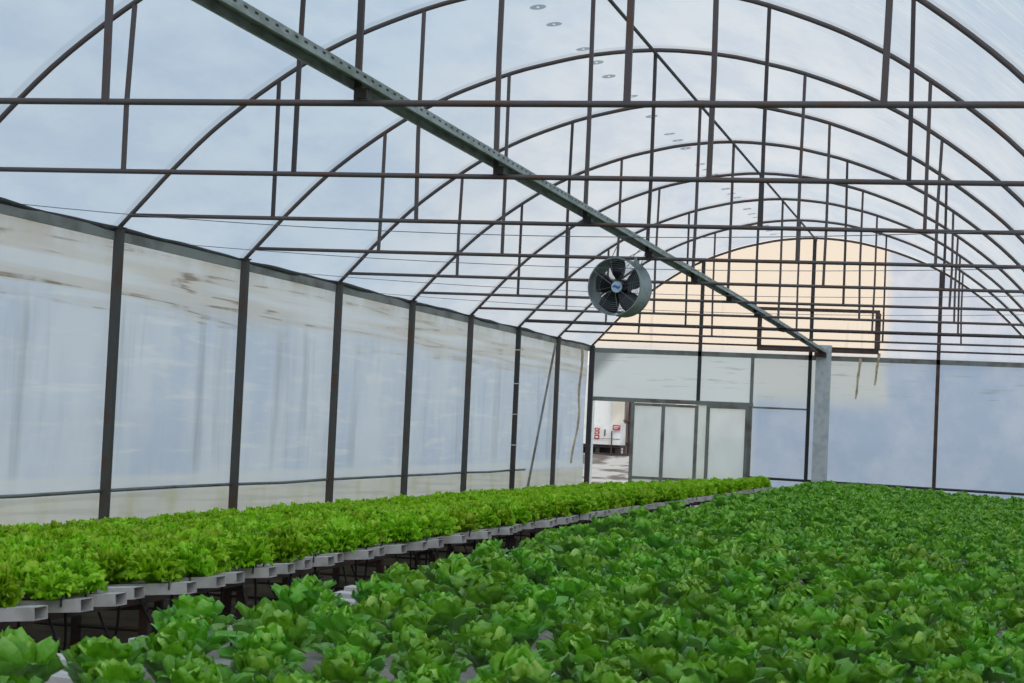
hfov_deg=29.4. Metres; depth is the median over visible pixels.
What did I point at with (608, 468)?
ground
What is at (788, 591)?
lettuce
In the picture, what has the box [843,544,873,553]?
lettuce
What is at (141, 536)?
lettuce
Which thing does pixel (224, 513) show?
lettuce
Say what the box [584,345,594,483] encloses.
wall post
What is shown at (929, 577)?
lettuce
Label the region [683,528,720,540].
lettuce
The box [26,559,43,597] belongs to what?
lettuce
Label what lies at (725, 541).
lettuce
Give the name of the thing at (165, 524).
lettuce
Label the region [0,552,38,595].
lettuce
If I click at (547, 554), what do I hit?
lettuce
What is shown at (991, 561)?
lettuce
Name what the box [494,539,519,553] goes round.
trestle
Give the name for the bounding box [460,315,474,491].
wall post
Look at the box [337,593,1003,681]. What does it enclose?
channel
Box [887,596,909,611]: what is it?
lettuce
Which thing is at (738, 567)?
lettuce
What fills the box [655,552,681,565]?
lettuce
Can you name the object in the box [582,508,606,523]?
channel
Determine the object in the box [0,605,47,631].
channel
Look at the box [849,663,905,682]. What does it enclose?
lettuce
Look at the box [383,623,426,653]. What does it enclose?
lettuce
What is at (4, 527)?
lettuce
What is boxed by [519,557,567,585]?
lettuce
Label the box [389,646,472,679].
lettuce
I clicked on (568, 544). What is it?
lettuce
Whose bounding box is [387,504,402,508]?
lettuce
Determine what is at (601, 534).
lettuce
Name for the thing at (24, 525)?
lettuce
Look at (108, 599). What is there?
channel
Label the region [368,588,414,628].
lettuce
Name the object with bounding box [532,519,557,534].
channel
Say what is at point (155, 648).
lettuce
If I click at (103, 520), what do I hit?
lettuce
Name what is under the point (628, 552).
lettuce
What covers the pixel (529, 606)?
lettuce
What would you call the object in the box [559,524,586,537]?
lettuce
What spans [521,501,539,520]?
lettuce
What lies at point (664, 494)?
lettuce
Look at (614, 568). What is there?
lettuce
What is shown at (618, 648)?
lettuce
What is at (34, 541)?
lettuce
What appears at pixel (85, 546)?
lettuce
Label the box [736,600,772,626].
lettuce
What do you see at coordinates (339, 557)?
channel
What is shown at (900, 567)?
lettuce
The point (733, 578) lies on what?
lettuce
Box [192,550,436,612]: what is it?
trestle
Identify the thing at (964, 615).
lettuce
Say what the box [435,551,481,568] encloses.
lettuce
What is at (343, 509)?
lettuce
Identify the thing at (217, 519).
lettuce
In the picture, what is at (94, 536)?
lettuce
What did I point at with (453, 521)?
lettuce
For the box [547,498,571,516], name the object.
lettuce
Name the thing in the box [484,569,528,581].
lettuce
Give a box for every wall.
[0,214,587,525]
[589,352,1023,498]
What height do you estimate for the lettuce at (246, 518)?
0.207 m
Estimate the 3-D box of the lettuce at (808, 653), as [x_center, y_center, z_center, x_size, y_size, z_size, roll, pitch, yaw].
[1.026,1.153,6.828,0.235,0.163,0.265,3,-2,1]
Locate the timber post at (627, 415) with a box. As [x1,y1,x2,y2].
[623,402,633,453]
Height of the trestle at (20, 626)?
0.660 m
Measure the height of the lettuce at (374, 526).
0.186 m
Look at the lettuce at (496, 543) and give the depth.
10.92 m
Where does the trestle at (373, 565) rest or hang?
on the floor
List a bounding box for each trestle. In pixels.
[0,626,29,635]
[36,571,323,649]
[57,585,247,652]
[106,603,152,635]
[148,559,385,634]
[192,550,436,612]
[257,542,476,589]
[320,535,517,591]
[354,529,546,569]
[391,524,571,569]
[434,521,590,556]
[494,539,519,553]
[515,510,657,538]
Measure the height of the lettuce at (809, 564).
0.145 m
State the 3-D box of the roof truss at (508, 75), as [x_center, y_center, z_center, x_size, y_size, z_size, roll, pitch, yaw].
[1.380,-1.795,19.219,8.491,2.217,0.042,2,-2,14]
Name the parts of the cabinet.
leg, under frame, tank, leg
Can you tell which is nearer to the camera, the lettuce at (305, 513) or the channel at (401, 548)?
the channel at (401, 548)
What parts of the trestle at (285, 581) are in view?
leg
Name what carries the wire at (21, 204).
attached to the beam at (7, 207)
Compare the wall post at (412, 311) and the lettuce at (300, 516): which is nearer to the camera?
the lettuce at (300, 516)
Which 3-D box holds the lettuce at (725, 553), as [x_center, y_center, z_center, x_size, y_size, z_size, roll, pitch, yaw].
[1.266,1.312,11.517,0.233,0.189,0.269,5,-3,-42]
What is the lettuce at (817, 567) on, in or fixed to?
on the channel
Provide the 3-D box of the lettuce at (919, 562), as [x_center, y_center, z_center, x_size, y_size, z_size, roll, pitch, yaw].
[2.482,1.414,11.832,0.245,0.215,0.283,1,-3,26]
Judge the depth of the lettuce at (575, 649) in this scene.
6.36 m
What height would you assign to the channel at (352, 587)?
0.231 m
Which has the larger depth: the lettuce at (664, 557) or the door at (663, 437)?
the door at (663, 437)
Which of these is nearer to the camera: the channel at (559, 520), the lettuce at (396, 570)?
the lettuce at (396, 570)
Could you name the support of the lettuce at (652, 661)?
on the channel at (311, 661)
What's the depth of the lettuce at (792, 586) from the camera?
9.57 m
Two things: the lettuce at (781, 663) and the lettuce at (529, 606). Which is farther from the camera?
the lettuce at (529, 606)
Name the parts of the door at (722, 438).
film panel, rail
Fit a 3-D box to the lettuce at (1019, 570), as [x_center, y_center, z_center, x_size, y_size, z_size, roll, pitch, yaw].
[3.312,1.533,12.597,0.225,0.170,0.261,4,-3,-38]
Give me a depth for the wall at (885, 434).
36.36 m
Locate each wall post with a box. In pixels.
[98,226,126,520]
[228,258,251,509]
[325,282,344,501]
[400,300,416,494]
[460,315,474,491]
[509,327,522,489]
[550,337,561,485]
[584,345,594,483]
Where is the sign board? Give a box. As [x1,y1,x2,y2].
[610,425,620,455]
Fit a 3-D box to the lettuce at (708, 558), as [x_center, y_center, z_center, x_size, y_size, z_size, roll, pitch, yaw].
[1.146,1.290,10.962,0.295,0.176,0.231,4,-3,-26]
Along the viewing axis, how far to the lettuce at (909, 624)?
7.92 m
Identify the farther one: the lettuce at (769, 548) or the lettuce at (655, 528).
the lettuce at (655, 528)
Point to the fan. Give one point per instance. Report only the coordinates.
(618, 292)
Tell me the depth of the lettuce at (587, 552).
10.79 m
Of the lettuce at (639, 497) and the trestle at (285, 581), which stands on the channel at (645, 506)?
the lettuce at (639, 497)
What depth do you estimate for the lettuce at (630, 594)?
8.49 m
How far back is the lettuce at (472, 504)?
16.14 m
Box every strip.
[570,345,583,462]
[855,358,861,398]
[874,353,880,384]
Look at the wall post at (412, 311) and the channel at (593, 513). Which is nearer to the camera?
the channel at (593, 513)
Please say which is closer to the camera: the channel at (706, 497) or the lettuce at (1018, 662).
the lettuce at (1018, 662)
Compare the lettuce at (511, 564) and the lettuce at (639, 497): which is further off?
the lettuce at (639, 497)
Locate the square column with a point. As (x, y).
(823, 359)
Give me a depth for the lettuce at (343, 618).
6.56 m
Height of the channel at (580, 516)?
0.383 m
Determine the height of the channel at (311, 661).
0.229 m
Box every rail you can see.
[0,469,525,498]
[0,494,748,629]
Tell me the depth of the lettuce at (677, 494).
23.96 m
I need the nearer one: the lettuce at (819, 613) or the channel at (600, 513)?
the lettuce at (819, 613)
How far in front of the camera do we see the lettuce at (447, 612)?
7.08 m
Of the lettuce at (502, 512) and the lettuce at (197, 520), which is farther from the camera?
the lettuce at (502, 512)
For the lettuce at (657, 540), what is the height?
0.209 m
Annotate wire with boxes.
[21,204,1023,237]
[182,244,1023,270]
[301,273,1009,297]
[380,293,984,315]
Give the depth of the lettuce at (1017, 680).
6.63 m
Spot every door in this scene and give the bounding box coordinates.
[628,403,698,507]
[695,405,748,507]
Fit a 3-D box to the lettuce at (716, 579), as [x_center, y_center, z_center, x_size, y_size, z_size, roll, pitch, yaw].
[1.065,1.259,9.999,0.248,0.162,0.245,1,-2,13]
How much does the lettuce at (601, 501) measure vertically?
0.178 m
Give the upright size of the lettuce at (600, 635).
0.172 m
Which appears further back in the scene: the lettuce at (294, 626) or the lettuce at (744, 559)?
the lettuce at (744, 559)
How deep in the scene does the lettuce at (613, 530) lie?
13.21 m
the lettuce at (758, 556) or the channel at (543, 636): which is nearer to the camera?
the channel at (543, 636)
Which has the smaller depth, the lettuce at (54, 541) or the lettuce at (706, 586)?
the lettuce at (706, 586)
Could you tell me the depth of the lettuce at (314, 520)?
13.25 m
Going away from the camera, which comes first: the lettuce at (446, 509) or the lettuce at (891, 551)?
the lettuce at (891, 551)
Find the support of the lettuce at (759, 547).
on the channel
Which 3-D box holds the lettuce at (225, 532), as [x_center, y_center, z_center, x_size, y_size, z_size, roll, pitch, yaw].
[-1.685,1.208,11.540,0.301,0.197,0.287,1,-3,30]
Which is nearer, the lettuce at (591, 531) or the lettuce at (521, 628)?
the lettuce at (521, 628)
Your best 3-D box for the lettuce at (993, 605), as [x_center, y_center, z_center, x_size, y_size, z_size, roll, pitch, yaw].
[2.384,1.356,9.686,0.267,0.176,0.235,3,-2,-6]
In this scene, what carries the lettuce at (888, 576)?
on the channel
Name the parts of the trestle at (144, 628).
leg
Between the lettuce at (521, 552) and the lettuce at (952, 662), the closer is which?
the lettuce at (952, 662)
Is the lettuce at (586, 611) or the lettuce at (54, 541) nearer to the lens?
the lettuce at (586, 611)
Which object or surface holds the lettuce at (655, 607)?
on the channel at (352, 601)
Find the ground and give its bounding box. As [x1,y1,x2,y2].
[582,448,628,483]
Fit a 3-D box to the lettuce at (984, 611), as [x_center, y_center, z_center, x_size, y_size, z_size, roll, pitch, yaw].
[2.183,1.318,9.076,0.242,0.180,0.231,5,-3,-44]
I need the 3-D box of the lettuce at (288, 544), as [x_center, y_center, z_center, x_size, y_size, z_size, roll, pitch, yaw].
[-1.310,1.157,11.130,0.288,0.220,0.297,3,-2,-13]
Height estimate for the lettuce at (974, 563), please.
0.181 m
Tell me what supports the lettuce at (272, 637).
on the channel at (62, 658)
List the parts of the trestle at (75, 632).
leg, leg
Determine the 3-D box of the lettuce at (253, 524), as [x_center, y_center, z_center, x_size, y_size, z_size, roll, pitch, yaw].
[-1.475,1.174,11.478,0.308,0.237,0.323,4,-3,-28]
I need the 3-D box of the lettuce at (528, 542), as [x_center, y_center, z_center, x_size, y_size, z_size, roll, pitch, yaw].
[0.103,1.210,11.189,0.251,0.169,0.239,1,-3,27]
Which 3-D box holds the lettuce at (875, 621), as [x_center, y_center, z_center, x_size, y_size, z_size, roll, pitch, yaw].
[1.564,1.244,8.289,0.249,0.170,0.280,2,-3,15]
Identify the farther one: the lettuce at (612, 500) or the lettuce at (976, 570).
the lettuce at (612, 500)
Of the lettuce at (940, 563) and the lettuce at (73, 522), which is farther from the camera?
the lettuce at (73, 522)
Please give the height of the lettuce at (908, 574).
0.160 m
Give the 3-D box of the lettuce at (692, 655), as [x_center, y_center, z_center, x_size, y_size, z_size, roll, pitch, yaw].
[0.671,1.122,6.609,0.240,0.149,0.211,1,-3,30]
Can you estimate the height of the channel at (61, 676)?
0.229 m
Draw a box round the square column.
[811,345,831,481]
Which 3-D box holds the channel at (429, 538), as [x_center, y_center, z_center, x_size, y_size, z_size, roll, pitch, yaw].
[-2.229,1.498,14.218,3.541,0.379,0.128,2,-2,15]
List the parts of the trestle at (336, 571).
leg, leg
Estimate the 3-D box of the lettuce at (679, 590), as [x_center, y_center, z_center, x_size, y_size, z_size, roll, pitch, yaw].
[0.778,1.206,9.119,0.246,0.160,0.203,4,-3,-37]
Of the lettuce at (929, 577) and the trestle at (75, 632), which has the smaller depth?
the lettuce at (929, 577)
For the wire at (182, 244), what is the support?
attached to the beam at (7, 207)
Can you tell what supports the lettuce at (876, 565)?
on the channel
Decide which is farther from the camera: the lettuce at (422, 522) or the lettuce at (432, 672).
the lettuce at (422, 522)
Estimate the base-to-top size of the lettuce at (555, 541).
0.170 m
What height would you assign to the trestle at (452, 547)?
0.651 m
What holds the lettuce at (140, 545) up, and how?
on the channel at (216, 581)
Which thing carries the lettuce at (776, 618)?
on the channel at (352, 601)
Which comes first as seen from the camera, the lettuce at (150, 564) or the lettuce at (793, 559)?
the lettuce at (150, 564)
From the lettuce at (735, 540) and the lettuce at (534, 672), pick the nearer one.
the lettuce at (534, 672)
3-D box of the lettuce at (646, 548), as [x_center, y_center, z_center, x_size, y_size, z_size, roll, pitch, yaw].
[0.774,1.268,11.348,0.273,0.179,0.258,3,-2,3]
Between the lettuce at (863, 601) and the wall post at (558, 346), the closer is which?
the lettuce at (863, 601)
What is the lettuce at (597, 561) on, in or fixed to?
on the channel
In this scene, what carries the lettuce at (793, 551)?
on the channel
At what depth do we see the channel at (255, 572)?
10.37 m
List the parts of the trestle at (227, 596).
leg, leg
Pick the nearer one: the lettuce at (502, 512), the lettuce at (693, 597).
the lettuce at (693, 597)
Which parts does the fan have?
blade, blade, blade, blade, blade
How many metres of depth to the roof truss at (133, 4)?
13.36 m
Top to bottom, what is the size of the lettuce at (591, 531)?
0.156 m
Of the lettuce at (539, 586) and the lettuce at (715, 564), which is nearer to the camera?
the lettuce at (539, 586)
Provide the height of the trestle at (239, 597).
0.660 m
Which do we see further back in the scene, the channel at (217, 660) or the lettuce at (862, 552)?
the lettuce at (862, 552)
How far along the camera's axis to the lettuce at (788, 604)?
8.64 m
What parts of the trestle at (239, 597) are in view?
leg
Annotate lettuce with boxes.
[0,524,12,533]
[0,538,10,545]
[0,541,7,548]
[0,544,33,552]
[0,549,12,555]
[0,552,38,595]
[0,564,25,607]
[5,525,44,537]
[6,533,47,548]
[10,522,27,529]
[11,549,44,562]
[19,530,42,537]
[21,564,86,600]
[25,548,51,559]
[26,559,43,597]
[27,522,45,528]
[35,544,60,552]
[36,525,53,532]
[40,538,59,544]
[40,544,91,563]
[43,527,65,537]
[44,529,68,539]
[44,553,87,565]
[47,520,67,528]
[47,528,81,541]
[48,543,70,547]
[52,542,90,551]
[56,556,108,594]
[59,531,93,543]
[63,537,87,545]
[65,519,81,525]
[75,520,101,528]
[80,527,100,534]
[80,529,97,535]
[80,543,97,549]
[83,547,139,583]
[85,541,132,555]
[88,537,112,544]
[91,518,110,523]
[92,534,106,538]
[94,535,120,541]
[100,526,129,537]
[101,525,113,530]
[103,522,117,527]
[104,517,114,522]
[108,529,132,538]
[110,534,143,548]
[114,517,132,520]
[117,521,133,529]
[118,518,132,523]
[123,543,184,582]
[125,526,164,539]
[125,542,166,557]
[128,519,154,527]
[130,626,209,682]
[132,614,236,654]
[138,533,162,543]
[146,538,177,550]
[148,513,169,518]
[148,526,166,535]
[151,518,172,524]
[151,593,236,625]
[154,532,174,538]
[155,521,178,525]
[161,522,181,527]
[166,530,197,542]
[170,511,192,519]
[170,517,186,522]
[170,523,198,533]
[173,613,229,631]
[174,541,216,576]
[175,528,197,536]
[178,516,203,524]
[187,528,205,537]
[187,535,231,572]
[191,519,215,529]
[194,517,218,523]
[199,510,224,518]
[199,527,225,539]
[202,537,226,547]
[211,525,229,529]
[213,518,224,522]
[213,535,229,547]
[216,518,245,529]
[218,623,307,665]
[219,529,233,536]
[222,511,236,517]
[224,532,273,568]
[226,525,264,539]
[227,599,283,624]
[228,646,302,682]
[231,608,322,653]
[237,515,264,522]
[238,509,259,518]
[245,520,274,532]
[255,513,272,520]
[261,579,332,616]
[262,514,289,520]
[262,525,308,562]
[267,517,287,522]
[269,521,290,524]
[274,520,289,527]
[282,513,296,519]
[282,574,342,598]
[288,512,300,516]
[288,518,318,535]
[291,513,314,519]
[301,509,318,516]
[301,514,322,524]
[302,603,354,621]
[304,655,381,682]
[305,533,329,555]
[306,605,374,643]
[310,621,397,659]
[312,641,387,673]
[313,587,350,607]
[315,510,340,518]
[316,522,325,533]
[317,519,359,552]
[319,511,340,519]
[326,516,354,526]
[336,513,359,524]
[337,507,355,512]
[347,523,378,547]
[347,595,392,632]
[349,509,366,513]
[351,512,372,521]
[351,574,404,604]
[357,507,373,514]
[359,520,389,546]
[362,505,376,510]
[364,515,386,522]
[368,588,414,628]
[372,562,420,581]
[373,604,450,642]
[375,519,390,542]
[376,505,394,513]
[376,509,399,519]
[382,514,422,543]
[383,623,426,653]
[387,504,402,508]
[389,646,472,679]
[390,509,430,540]
[390,635,464,667]
[391,507,408,514]
[391,572,443,600]
[397,661,464,682]
[400,506,418,511]
[411,507,439,539]
[413,595,479,642]
[415,590,453,603]
[417,558,453,592]
[427,502,446,514]
[429,510,453,535]
[435,505,451,512]
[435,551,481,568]
[435,559,484,590]
[438,620,513,647]
[439,511,460,532]
[440,571,479,595]
[440,596,489,623]
[447,506,481,531]
[453,573,519,614]
[454,502,478,508]
[455,625,513,672]
[465,544,512,562]
[467,538,510,558]
[467,551,499,569]
[471,501,486,507]
[473,640,561,674]
[475,506,500,528]
[478,555,535,577]
[478,647,561,682]
[480,601,517,619]
[484,502,515,525]
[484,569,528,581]
[488,611,547,646]
[494,499,510,506]
[495,597,556,628]
[498,659,577,682]
[500,572,534,595]
[507,538,549,554]
[508,502,531,523]
[508,584,548,595]
[511,546,537,563]
[516,584,573,612]
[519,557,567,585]
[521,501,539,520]
[522,552,555,566]
[525,545,556,554]
[531,500,552,519]
[534,531,568,544]
[535,630,607,682]
[537,573,572,585]
[538,527,562,535]
[540,549,554,560]
[542,576,567,588]
[543,494,559,502]
[544,602,573,632]
[545,536,562,547]
[546,534,599,557]
[546,548,592,571]
[546,620,618,648]
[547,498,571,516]
[552,578,606,602]
[557,601,629,637]
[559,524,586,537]
[564,494,590,513]
[566,566,591,576]
[567,656,645,682]
[570,581,624,609]
[573,568,611,584]
[574,523,596,536]
[576,662,631,682]
[577,495,598,510]
[580,594,623,615]
[581,550,604,558]
[582,534,615,545]
[589,554,608,575]
[592,494,608,511]
[592,538,621,560]
[596,527,620,534]
[597,532,619,537]
[598,558,643,576]
[598,577,632,599]
[600,491,620,508]
[601,574,651,585]
[603,533,630,546]
[604,639,642,659]
[607,547,656,561]
[612,581,667,607]
[613,486,634,505]
[616,492,628,506]
[616,528,644,538]
[616,598,661,637]
[618,537,656,550]
[618,566,669,582]
[618,626,701,660]
[618,645,683,682]
[627,516,661,535]
[627,551,663,568]
[629,489,647,505]
[630,612,706,650]
[631,544,666,556]
[632,571,675,592]
[633,486,654,503]
[637,602,664,610]
[638,489,648,503]
[644,526,672,535]
[645,532,675,552]
[646,659,712,682]
[647,530,666,535]
[648,490,658,500]
[651,486,672,501]
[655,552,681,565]
[655,562,700,581]
[657,605,695,625]
[660,583,689,605]
[662,543,682,553]
[662,557,688,566]
[664,544,684,555]
[664,574,702,595]
[665,586,721,622]
[666,531,684,540]
[667,485,683,500]
[668,527,684,534]
[672,545,707,562]
[674,537,688,543]
[678,487,687,498]
[682,557,712,579]
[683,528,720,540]
[683,536,719,551]
[683,577,719,596]
[683,649,730,662]
[684,531,709,538]
[690,617,719,654]
[693,603,742,620]
[700,525,729,541]
[702,656,779,682]
[704,544,727,556]
[705,556,723,563]
[705,571,727,591]
[705,622,777,655]
[706,634,771,667]
[707,608,754,629]
[709,555,741,572]
[713,585,771,611]
[716,539,737,548]
[717,548,737,556]
[719,537,744,544]
[720,564,765,582]
[721,568,766,588]
[723,553,755,566]
[727,543,756,554]
[732,536,748,542]
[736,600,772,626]
[739,531,764,544]
[740,542,769,553]
[741,581,779,601]
[745,549,770,559]
[748,555,781,573]
[753,610,798,627]
[755,544,778,554]
[756,566,799,594]
[756,625,787,666]
[756,648,809,682]
[759,533,798,549]
[761,534,792,550]
[762,551,800,574]
[769,593,817,613]
[770,545,800,565]
[772,647,833,661]
[773,635,829,655]
[775,652,857,682]
[777,581,803,593]
[779,583,835,609]
[779,616,830,639]
[780,588,817,607]
[781,563,806,580]
[782,533,809,550]
[788,549,801,555]
[790,603,839,625]
[794,559,816,583]
[796,548,821,561]
[799,562,831,579]
[801,540,827,548]
[805,536,825,542]
[806,567,842,581]
[808,541,831,552]
[809,548,846,566]
[810,574,836,585]
[816,579,849,600]
[817,614,865,631]
[820,536,841,547]
[820,547,850,554]
[820,627,875,662]
[825,593,886,614]
[828,576,862,591]
[830,558,869,571]
[832,592,859,607]
[836,564,883,586]
[836,601,870,620]
[840,536,877,551]
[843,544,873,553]
[843,552,870,563]
[849,548,871,557]
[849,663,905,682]
[851,626,895,663]
[852,580,913,613]
[853,650,900,665]
[856,578,887,586]
[860,612,892,635]
[861,594,889,615]
[865,654,919,681]
[866,547,881,556]
[867,612,934,643]
[868,555,888,565]
[869,562,890,571]
[874,570,901,581]
[876,631,939,677]
[880,547,905,558]
[881,559,918,578]
[885,552,911,561]
[885,578,926,596]
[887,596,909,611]
[888,594,946,626]
[891,603,942,628]
[895,571,916,578]
[899,543,927,560]
[899,577,926,587]
[904,556,935,571]
[909,590,955,616]
[911,653,983,678]
[914,568,951,586]
[919,616,932,628]
[920,556,930,564]
[920,584,935,591]
[922,552,952,561]
[922,667,968,682]
[926,629,975,656]
[929,551,954,561]
[931,557,968,572]
[932,620,972,638]
[934,583,975,605]
[935,572,991,592]
[938,563,968,578]
[940,601,980,621]
[951,608,991,625]
[952,615,1001,639]
[954,668,996,682]
[960,565,974,575]
[960,633,1013,651]
[961,551,985,564]
[963,557,993,568]
[963,589,992,604]
[965,606,1005,629]
[966,644,1014,682]
[970,565,989,577]
[973,597,1010,629]
[974,567,1005,579]
[978,583,992,592]
[980,571,1010,583]
[981,574,1023,590]
[982,556,1004,569]
[989,582,1023,600]
[991,630,1023,647]
[991,655,1023,682]
[994,593,1023,607]
[997,645,1023,682]
[999,603,1023,630]
[1000,556,1023,569]
[1002,562,1023,572]
[1004,623,1023,632]
[1010,565,1023,574]
[1011,672,1023,682]
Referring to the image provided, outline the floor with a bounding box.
[24,528,558,649]
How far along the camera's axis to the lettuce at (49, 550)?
9.85 m
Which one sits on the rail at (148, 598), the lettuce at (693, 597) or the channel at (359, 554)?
the channel at (359, 554)
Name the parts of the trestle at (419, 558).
leg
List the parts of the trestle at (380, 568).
leg, leg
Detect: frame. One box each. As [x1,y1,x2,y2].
[592,237,1023,495]
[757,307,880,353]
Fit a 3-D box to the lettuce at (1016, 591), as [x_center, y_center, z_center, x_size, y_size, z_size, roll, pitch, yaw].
[2.690,1.401,10.573,0.243,0.198,0.310,1,-3,30]
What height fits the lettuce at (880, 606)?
0.173 m
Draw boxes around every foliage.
[0,480,1023,682]
[139,476,770,519]
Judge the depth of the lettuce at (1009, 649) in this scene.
7.52 m
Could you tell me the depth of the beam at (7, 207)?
19.77 m
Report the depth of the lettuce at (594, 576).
9.44 m
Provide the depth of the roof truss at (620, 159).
25.01 m
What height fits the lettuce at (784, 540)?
0.202 m
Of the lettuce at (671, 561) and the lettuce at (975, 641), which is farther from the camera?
the lettuce at (671, 561)
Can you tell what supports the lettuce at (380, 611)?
on the channel at (228, 628)
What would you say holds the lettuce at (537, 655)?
on the channel at (217, 660)
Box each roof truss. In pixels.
[0,0,1023,107]
[0,0,1023,186]
[118,0,1023,234]
[244,48,1023,268]
[338,100,1023,292]
[412,140,1023,311]
[470,172,1023,325]
[518,198,1023,338]
[557,219,1023,347]
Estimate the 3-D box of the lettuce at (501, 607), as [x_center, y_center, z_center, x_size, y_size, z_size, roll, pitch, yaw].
[-0.018,1.100,7.744,0.270,0.145,0.242,4,-3,-21]
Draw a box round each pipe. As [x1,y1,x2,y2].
[527,342,556,485]
[608,0,816,240]
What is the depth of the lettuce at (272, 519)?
14.07 m
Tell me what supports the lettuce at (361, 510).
on the channel at (480, 534)
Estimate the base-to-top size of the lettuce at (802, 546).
0.183 m
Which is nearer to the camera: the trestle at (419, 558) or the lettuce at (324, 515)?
the lettuce at (324, 515)
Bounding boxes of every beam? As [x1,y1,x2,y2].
[0,197,589,350]
[191,0,824,351]
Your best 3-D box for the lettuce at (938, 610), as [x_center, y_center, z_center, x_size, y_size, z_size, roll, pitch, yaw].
[1.912,1.282,9.140,0.266,0.210,0.274,1,-3,28]
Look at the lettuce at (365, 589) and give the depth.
7.82 m
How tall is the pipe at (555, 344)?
3.060 m
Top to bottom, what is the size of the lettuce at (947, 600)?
0.182 m
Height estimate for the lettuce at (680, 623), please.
0.204 m
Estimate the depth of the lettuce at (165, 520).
14.54 m
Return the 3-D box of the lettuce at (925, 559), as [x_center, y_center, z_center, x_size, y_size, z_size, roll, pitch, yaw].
[2.625,1.462,12.461,0.258,0.184,0.211,3,-2,-8]
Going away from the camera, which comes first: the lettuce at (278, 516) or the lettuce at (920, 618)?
the lettuce at (920, 618)
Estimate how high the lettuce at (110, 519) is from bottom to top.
0.215 m
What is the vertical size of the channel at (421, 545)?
0.375 m
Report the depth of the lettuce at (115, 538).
10.94 m
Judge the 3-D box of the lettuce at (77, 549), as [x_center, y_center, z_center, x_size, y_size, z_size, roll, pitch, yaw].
[-2.131,1.077,9.359,0.289,0.206,0.276,4,-3,-24]
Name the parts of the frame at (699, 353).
rail, gable rail, rail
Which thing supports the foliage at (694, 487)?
on the rail
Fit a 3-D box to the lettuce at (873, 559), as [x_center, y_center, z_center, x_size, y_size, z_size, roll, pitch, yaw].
[2.365,1.452,12.527,0.238,0.162,0.209,2,-2,6]
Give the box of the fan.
[588,245,651,317]
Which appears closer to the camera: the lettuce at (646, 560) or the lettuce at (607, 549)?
the lettuce at (646, 560)
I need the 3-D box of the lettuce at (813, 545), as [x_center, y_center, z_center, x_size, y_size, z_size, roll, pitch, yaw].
[2.002,1.416,12.889,0.281,0.196,0.294,3,-3,-20]
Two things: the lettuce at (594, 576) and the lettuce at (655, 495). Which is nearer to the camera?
the lettuce at (594, 576)
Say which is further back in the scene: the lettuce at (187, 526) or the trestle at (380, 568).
the trestle at (380, 568)
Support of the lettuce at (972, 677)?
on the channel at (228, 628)
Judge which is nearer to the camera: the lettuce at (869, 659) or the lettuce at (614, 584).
the lettuce at (869, 659)
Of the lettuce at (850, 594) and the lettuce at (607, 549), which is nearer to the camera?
the lettuce at (850, 594)
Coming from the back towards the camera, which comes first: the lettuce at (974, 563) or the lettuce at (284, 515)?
the lettuce at (284, 515)
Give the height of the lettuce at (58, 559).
0.172 m
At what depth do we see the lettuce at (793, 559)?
11.99 m
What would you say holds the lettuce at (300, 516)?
on the channel at (480, 534)
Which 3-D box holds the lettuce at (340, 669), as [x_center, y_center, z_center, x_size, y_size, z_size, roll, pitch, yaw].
[-0.475,0.986,5.623,0.240,0.158,0.272,1,-3,34]
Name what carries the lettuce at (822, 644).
on the channel
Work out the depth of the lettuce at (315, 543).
11.78 m
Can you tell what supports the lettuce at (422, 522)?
on the channel at (435, 543)
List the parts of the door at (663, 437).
rail, rail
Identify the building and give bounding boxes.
[584,365,664,425]
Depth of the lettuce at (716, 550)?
11.81 m
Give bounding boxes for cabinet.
[583,423,628,455]
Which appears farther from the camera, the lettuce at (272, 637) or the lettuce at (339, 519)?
the lettuce at (339, 519)
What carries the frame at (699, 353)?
on the floor
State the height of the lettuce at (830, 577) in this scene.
0.162 m
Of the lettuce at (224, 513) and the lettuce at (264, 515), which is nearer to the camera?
the lettuce at (264, 515)
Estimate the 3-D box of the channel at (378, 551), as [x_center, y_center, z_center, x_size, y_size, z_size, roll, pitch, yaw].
[-2.552,1.423,12.875,3.542,0.383,0.131,2,-2,14]
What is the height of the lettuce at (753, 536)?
0.186 m
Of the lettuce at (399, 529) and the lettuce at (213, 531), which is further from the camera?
the lettuce at (399, 529)
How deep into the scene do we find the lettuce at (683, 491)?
24.73 m
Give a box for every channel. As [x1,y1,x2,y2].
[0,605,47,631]
[16,593,92,650]
[21,588,126,606]
[45,671,72,682]
[57,653,154,682]
[89,586,144,638]
[105,577,196,632]
[128,635,473,682]
[129,573,225,587]
[182,571,244,615]
[214,658,393,681]
[224,564,276,605]
[224,642,555,675]
[227,625,547,662]
[254,563,294,573]
[267,559,311,600]
[295,552,334,578]
[305,551,343,562]
[309,550,373,585]
[328,544,384,581]
[334,591,355,598]
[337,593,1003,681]
[344,585,356,591]
[368,541,406,553]
[376,541,427,569]
[407,536,443,564]
[418,537,441,539]
[425,535,465,558]
[439,533,463,558]
[454,528,491,538]
[463,529,488,554]
[478,524,512,540]
[489,526,517,532]
[492,524,521,548]
[509,522,533,549]
[519,518,552,527]
[531,638,762,667]
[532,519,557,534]
[538,630,1004,682]
[543,515,568,528]
[552,516,574,522]
[555,515,577,527]
[569,513,591,525]
[576,512,597,524]
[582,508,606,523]
[605,509,620,514]
[623,507,630,512]
[632,504,649,509]
[647,504,656,508]
[653,501,665,506]
[666,595,1001,636]
[693,495,704,501]
[698,495,712,499]
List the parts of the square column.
beam seat, plate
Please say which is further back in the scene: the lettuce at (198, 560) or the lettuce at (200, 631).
the lettuce at (198, 560)
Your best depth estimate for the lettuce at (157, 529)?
12.10 m
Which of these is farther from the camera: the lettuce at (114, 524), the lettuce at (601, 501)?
the lettuce at (601, 501)

